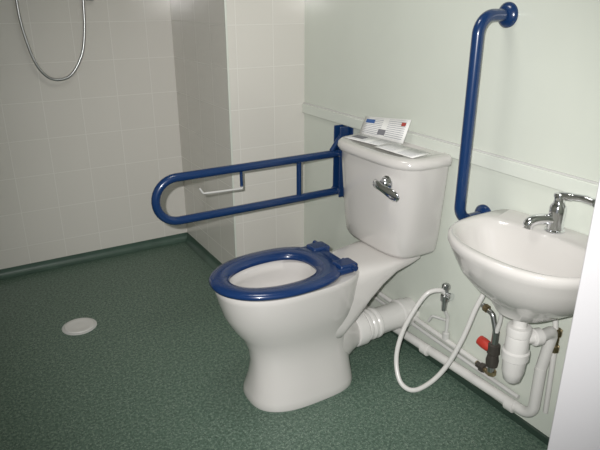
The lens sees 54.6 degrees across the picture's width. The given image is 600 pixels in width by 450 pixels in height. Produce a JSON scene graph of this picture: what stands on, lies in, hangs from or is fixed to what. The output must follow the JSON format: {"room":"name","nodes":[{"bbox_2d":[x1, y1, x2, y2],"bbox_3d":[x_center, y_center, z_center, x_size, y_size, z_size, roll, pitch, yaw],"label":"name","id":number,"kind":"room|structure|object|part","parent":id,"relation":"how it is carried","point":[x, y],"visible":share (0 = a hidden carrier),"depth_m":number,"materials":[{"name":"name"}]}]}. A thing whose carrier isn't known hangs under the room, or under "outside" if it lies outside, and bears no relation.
{"room":"accessible bathroom","nodes":[
{"label":"accessible bathroom","id":0,"kind":"room"},
{"bbox_2d":[0,0,186,268],"bbox_3d":[-1.449,-0.895,3.058,2.650,2.400,0.100,-12,24,-28],"label":"wall","id":1,"kind":"structure","parent":0,"point":[83,156],"depth_m":3.28,"materials":[{"name":"tile"}]},
{"bbox_2d":[0,232,186,279],"bbox_3d":[-1.599,0.262,3.325,2.020,0.050,0.039,-12,24,-28],"label":"baseboard","id":2,"kind":"structure","parent":1,"relation":"attached to","point":[46,265],"depth_m":3.52,"materials":[{"name":"green plastic"}]},
{"bbox_2d":[170,0,304,263],"bbox_3d":[-0.359,-0.946,3.190,0.430,2.400,0.770,-12,24,-28],"label":"wall boxing","id":3,"kind":"structure","parent":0,"point":[266,37],"depth_m":3.05,"materials":[{"name":"tile"}]},
{"bbox_2d":[185,232,221,269],"bbox_3d":[-0.560,0.193,3.503,0.039,0.050,0.770,-12,24,-28],"label":"baseboard","id":4,"kind":"structure","parent":3,"relation":"attached to","point":[204,254],"depth_m":3.58,"materials":[{"name":"green plastic"}]},
{"bbox_2d":[224,0,236,257],"bbox_3d":[-0.347,-0.801,2.775,0.010,2.370,0.010,-12,24,-28],"label":"trim","id":5,"kind":"structure","parent":3,"relation":"attached to","point":[225,6],"depth_m":2.87,"materials":[{"name":"white plastic"}]},
{"bbox_2d":[0,242,547,449],"bbox_3d":[-0.270,0.988,1.658,2.650,0.100,4.720,-12,24,-28],"label":"floor","id":6,"kind":"structure","parent":0,"point":[161,367],"depth_m":2.40,"materials":[{"name":"green plastic"}]},
{"bbox_2d":[62,318,96,334],"bbox_3d":[-1.064,0.486,2.803,0.160,0.008,0.160,-12,24,-28],"label":"floor drain","id":7,"kind":"object","parent":6,"relation":"on","point":[79,326],"visible":1,"depth_m":2.79,"materials":[{"name":"grey plastic"}]},
{"bbox_2d":[209,135,451,411],"bbox_3d":[0.063,0.176,2.334,0.936,0.926,0.514,-12,24,-28],"label":"toilet","id":8,"kind":"object","parent":6,"relation":"on","point":[299,313],"visible":0.96,"depth_m":2.23,"materials":[{"name":"grey ceramic"}]},
{"bbox_2d":[344,116,429,157],"bbox_3d":[0.359,-0.370,2.327,0.170,0.095,0.445,-12,24,-28],"label":"leaflet","id":9,"kind":"object","parent":8,"relation":"on","point":[388,134],"visible":1,"depth_m":2.39,"materials":[{"name":"paper"}]},
{"bbox_2d":[352,135,367,138],"bbox_3d":[0.253,-0.372,2.455,0.047,0.001,0.071,-12,24,-28],"label":"print","id":10,"kind":"object","parent":9,"relation":"on","point":[353,136],"depth_m":2.46,"materials":[{"name":"grey paper"}]},
{"bbox_2d":[366,119,374,122],"bbox_3d":[0.302,-0.446,2.488,0.007,0.018,0.051,-17,27,-36],"label":"print","id":11,"kind":"object","parent":9,"relation":"attached to","point":[367,120],"depth_m":2.49,"materials":[{"name":"blue paper"}]},
{"bbox_2d":[377,129,385,135],"bbox_3d":[0.340,-0.389,2.431,0.010,0.022,0.041,-16,26,-36],"label":"print","id":12,"kind":"object","parent":9,"relation":"on","point":[380,132],"depth_m":2.43,"materials":[{"name":"grey paper"}]},
{"bbox_3d":[0.349,-0.298,2.333,0.252,0.041,0.514,-12,24,-28],"label":"cistern lid","id":13,"kind":"part","parent":8,"relation":"part of","materials":[{"name":"grey ceramic"}]},
{"bbox_2d":[304,0,599,436],"bbox_3d":[0.444,-0.645,2.414,0.100,2.400,3.020,-12,24,-28],"label":"wall","id":14,"kind":"structure","parent":0,"point":[538,100],"depth_m":2.17,"materials":[{"name":"white paint"}]},
{"bbox_2d":[151,124,353,224],"bbox_3d":[-0.192,-0.223,2.598,0.974,0.380,0.100,-12,24,-28],"label":"grab rail","id":15,"kind":"object","parent":14,"relation":"attached to","point":[340,131],"visible":0.94,"depth_m":2.60,"materials":[{"name":"blue metal"}]},
{"bbox_3d":[-0.259,-0.206,2.561,0.014,0.075,0.013,-12,24,-28],"label":"paper holder stem","id":16,"kind":"part","parent":15,"relation":"part of","materials":[{"name":"blue metal"}]},
{"bbox_3d":[0.180,-0.401,2.765,0.089,0.105,0.024,-12,24,-28],"label":"stay arm","id":17,"kind":"part","parent":15,"relation":"part of","materials":[{"name":"blue metal"}]},
{"bbox_3d":[0.224,-0.312,2.828,0.008,0.380,0.100,-12,24,-28],"label":"wall plate","id":18,"kind":"part","parent":15,"relation":"part of","materials":[{"name":"blue metal"}]},
{"bbox_2d":[394,283,484,392],"bbox_3d":[0.546,0.400,2.252,0.258,0.554,0.325,-12,24,-28],"label":"flexible hose","id":19,"kind":"object","parent":14,"relation":"attached to","point":[445,297],"visible":0.95,"depth_m":2.30,"materials":[{"name":"white plastic"}]},
{"bbox_3d":[0.591,0.280,2.308,0.032,0.032,0.036,-12,24,-28],"label":"hose valve handle","id":20,"kind":"part","parent":19,"relation":"part of","materials":[{"name":"silver metal"}]},
{"bbox_2d":[372,290,519,398],"bbox_3d":[0.467,0.395,2.633,0.022,0.090,1.301,-12,24,-28],"label":"supply pipe","id":21,"kind":"object","parent":14,"relation":"attached to","point":[422,323],"visible":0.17,"depth_m":2.40,"materials":[{"name":"white plastic"}]},
{"bbox_2d":[302,102,598,197],"bbox_3d":[0.550,-0.295,2.238,0.014,0.050,2.090,-12,24,-28],"label":"trim","id":22,"kind":"structure","parent":14,"relation":"attached to","point":[546,178],"depth_m":2.02,"materials":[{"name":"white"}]},
{"bbox_2d":[364,305,546,417],"bbox_3d":[0.487,0.414,2.523,0.049,0.274,1.310,-12,24,-28],"label":"pipe","id":23,"kind":"object","parent":14,"relation":"attached to","point":[509,403],"visible":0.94,"depth_m":2.17,"materials":[{"name":"white plastic"}]},
{"bbox_2d":[390,331,548,444],"bbox_3d":[0.551,0.567,2.572,0.012,0.025,2.090,-12,24,-28],"label":"baseboard","id":24,"kind":"structure","parent":14,"relation":"attached to","point":[534,431],"depth_m":2.26,"materials":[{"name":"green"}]},
{"bbox_2d":[454,2,517,219],"bbox_3d":[0.610,-0.345,1.970,0.148,0.770,0.080,-12,24,-28],"label":"grab rail","id":25,"kind":"object","parent":14,"relation":"attached to","point":[506,15],"visible":0.86,"depth_m":1.90,"materials":[{"name":"blue metal"}]},
{"bbox_2d":[475,303,500,376],"bbox_3d":[0.704,0.438,2.172,0.059,0.298,0.110,-12,24,-28],"label":"mixing valve","id":26,"kind":"object","parent":14,"relation":"attached to","point":[492,348],"visible":0.99,"depth_m":2.14,"materials":[{"name":"silver metal"}]},
{"bbox_2d":[448,209,587,413],"bbox_3d":[0.679,0.364,1.846,0.403,0.668,0.514,-12,24,-28],"label":"basin","id":27,"kind":"object","parent":14,"relation":"attached to","point":[528,276],"visible":0.98,"depth_m":1.78,"materials":[{"name":"grey ceramic"}]},
{"bbox_3d":[0.679,0.159,1.766,0.403,0.228,0.514,-12,24,-28],"label":"bowl","id":28,"kind":"part","parent":27,"relation":"part of","materials":[{"name":"grey ceramic"}]},
{"bbox_3d":[0.765,0.416,1.890,0.176,0.183,0.067,-12,24,-28],"label":"trap arm","id":29,"kind":"part","parent":27,"relation":"part of","materials":[{"name":"white plastic"}]},
{"bbox_2d":[522,191,595,233],"bbox_3d":[0.794,-0.040,1.776,0.196,0.139,0.093,11,24,26],"label":"tap","id":30,"kind":"object","parent":27,"relation":"on","point":[554,220],"visible":0.98,"depth_m":1.78,"materials":[{"name":"silver metal"}]},
{"bbox_3d":[0.745,-0.012,1.801,0.107,0.048,0.034,-1,21,-3],"label":"spout","id":31,"kind":"part","parent":30,"relation":"part of","materials":[{"name":"silver metal"}]},
{"bbox_3d":[0.827,-0.078,1.732,0.028,0.035,0.114,-14,25,-32],"label":"lever","id":32,"kind":"part","parent":30,"relation":"part of","materials":[{"name":"silver metal"}]},
{"bbox_3d":[0.892,-0.139,1.107,0.760,2.400,0.110,-12,24,-28],"label":"wall","id":33,"kind":"structure","parent":0,"visible":0},
{"bbox_2d":[547,179,599,449],"bbox_3d":[0.553,0.083,0.977,0.030,2.080,0.150,-12,24,-28],"label":"door frame","id":34,"kind":"structure","parent":33,"relation":"attached to","point":[576,419],"depth_m":1.07,"materials":[{"name":"grey paint"}]},
{"bbox_3d":[-1.123,-1.233,3.010,0.024,0.065,0.023,-12,24,-28],"label":"stub","id":35,"kind":"object","parent":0,"visible":0},
{"bbox_2d":[15,0,85,80],"bbox_3d":[-1.264,-1.027,3.001,0.342,0.553,0.015,-12,24,-28],"label":"shower hose","id":36,"kind":"object","parent":35,"relation":"attached to","point":[16,1],"visible":1,"depth_m":3.04,"materials":[{"name":"silver metal"}]}
]}

